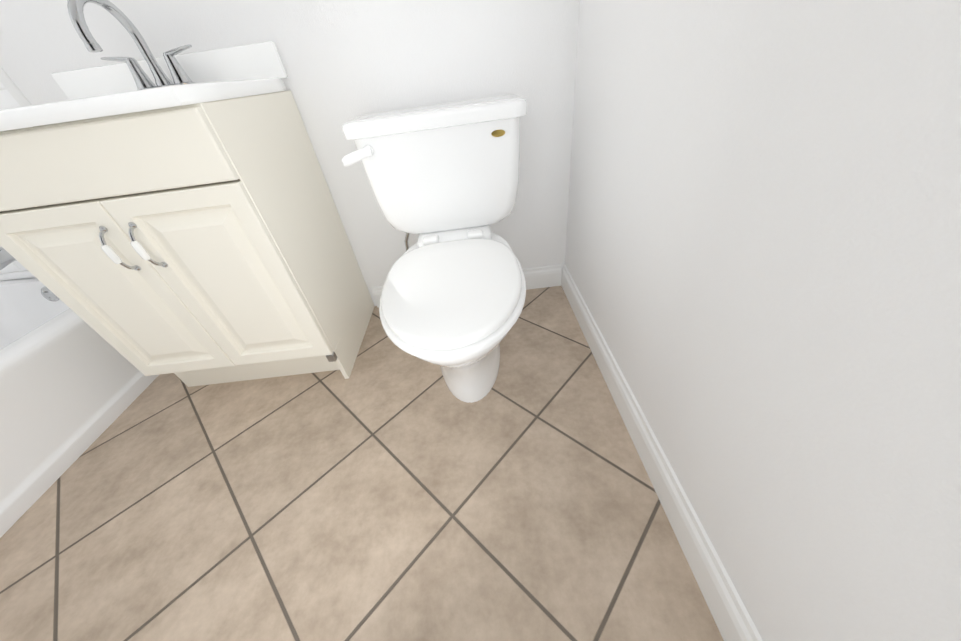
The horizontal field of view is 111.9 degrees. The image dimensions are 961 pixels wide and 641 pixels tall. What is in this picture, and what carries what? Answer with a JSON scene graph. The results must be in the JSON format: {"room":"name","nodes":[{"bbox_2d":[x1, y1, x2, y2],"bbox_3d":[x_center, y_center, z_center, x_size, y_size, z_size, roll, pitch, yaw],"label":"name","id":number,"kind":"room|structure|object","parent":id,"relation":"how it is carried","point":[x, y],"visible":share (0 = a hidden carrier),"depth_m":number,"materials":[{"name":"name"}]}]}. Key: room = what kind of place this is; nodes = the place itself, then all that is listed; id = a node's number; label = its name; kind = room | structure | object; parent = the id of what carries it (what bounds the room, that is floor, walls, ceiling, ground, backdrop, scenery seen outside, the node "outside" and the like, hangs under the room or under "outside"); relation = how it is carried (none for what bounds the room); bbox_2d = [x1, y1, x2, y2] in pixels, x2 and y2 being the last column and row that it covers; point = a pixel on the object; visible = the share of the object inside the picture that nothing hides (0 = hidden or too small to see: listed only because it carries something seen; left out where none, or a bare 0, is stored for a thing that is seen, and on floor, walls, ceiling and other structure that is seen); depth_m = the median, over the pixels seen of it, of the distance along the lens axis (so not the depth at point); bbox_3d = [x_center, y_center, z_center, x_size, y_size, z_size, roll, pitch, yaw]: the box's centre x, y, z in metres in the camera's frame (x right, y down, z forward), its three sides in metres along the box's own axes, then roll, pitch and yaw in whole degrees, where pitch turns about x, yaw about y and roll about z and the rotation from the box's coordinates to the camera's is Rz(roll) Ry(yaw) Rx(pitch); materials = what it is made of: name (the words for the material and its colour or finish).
{"room":"bathroom","nodes":[
{"label":"bathroom","id":0,"kind":"room"},
{"bbox_2d":[0,0,579,305],"bbox_3d":[-1.034,-0.981,0.978,2.857,2.360,0.100,-7,38,2],"label":"wall","id":1,"kind":"structure","parent":0,"point":[344,61],"depth_m":1.06,"materials":[{"name":"white paint"}]},
{"bbox_2d":[0,66,35,278],"bbox_3d":[-1.939,-0.841,0.964,0.830,2.360,0.008,-7,38,2],"label":"wall tiles","id":2,"kind":"structure","parent":1,"relation":"attached to","point":[12,95],"depth_m":1.07,"materials":[{"name":"white tile"}]},
{"bbox_2d":[0,247,15,269],"bbox_3d":[-1.893,-0.264,1.296,0.072,0.085,0.185,-7,38,2],"label":"tub spout","id":3,"kind":"object","parent":2,"relation":"attached to","point":[6,258],"visible":0.15,"depth_m":1.28,"materials":[{"name":"silver metal"}]},
{"bbox_2d":[371,264,561,306],"bbox_3d":[-0.067,-0.168,1.599,0.927,0.112,0.016,-7,38,2],"label":"baseboard","id":4,"kind":"structure","parent":1,"relation":"attached to","point":[543,276],"depth_m":1.58,"materials":[{"name":"white wood"}]},
{"bbox_2d":[0,286,723,640],"bbox_3d":[-0.829,0.888,0.543,2.857,0.060,3.108,-7,38,2],"label":"floor","id":5,"kind":"structure","parent":0,"point":[388,490],"depth_m":0.87,"materials":[{"name":"beige tile"}]},
{"bbox_2d":[0,271,158,537],"bbox_3d":[-1.799,0.429,0.914,0.810,0.412,1.646,-7,38,2],"label":"bathtub","id":6,"kind":"object","parent":5,"relation":"on","point":[73,385],"visible":0.56,"depth_m":1.10,"materials":[{"name":"white ceramic"}]},
{"bbox_2d":[0,41,374,386],"bbox_3d":[-0.931,-0.264,1.132,0.722,1.030,0.546,-7,38,2],"label":"bathroom vanity","id":7,"kind":"object","parent":5,"relation":"on","point":[189,235],"visible":1,"depth_m":0.93,"materials":[{"name":"white paint"}]},
{"bbox_2d":[67,0,194,89],"bbox_3d":[-0.966,-0.739,0.875,0.266,0.214,0.211,-7,38,2],"label":"faucet","id":8,"kind":"object","parent":7,"relation":"on","point":[179,75],"visible":0.92,"depth_m":0.94,"materials":[{"name":"silver metal"}]},
{"bbox_2d":[342,94,526,402],"bbox_3d":[-0.090,-0.178,1.048,0.566,0.814,0.863,-7,38,2],"label":"toilet","id":9,"kind":"object","parent":5,"relation":"on","point":[443,178],"visible":1,"depth_m":0.98,"materials":[{"name":"white ceramic"}]},
{"bbox_2d":[565,0,960,640],"bbox_3d":[0.379,-0.563,0.197,0.100,2.360,1.778,-7,38,2],"label":"wall","id":10,"kind":"structure","parent":0,"point":[763,246],"depth_m":0.42,"materials":[{"name":"white paint"}]},
{"bbox_2d":[561,264,762,640],"bbox_3d":[0.442,0.283,0.940,0.016,0.112,1.654,-7,38,2],"label":"baseboard","id":11,"kind":"structure","parent":10,"relation":"attached to","point":[729,612],"depth_m":0.76,"materials":[{"name":"white wood"}]}
]}

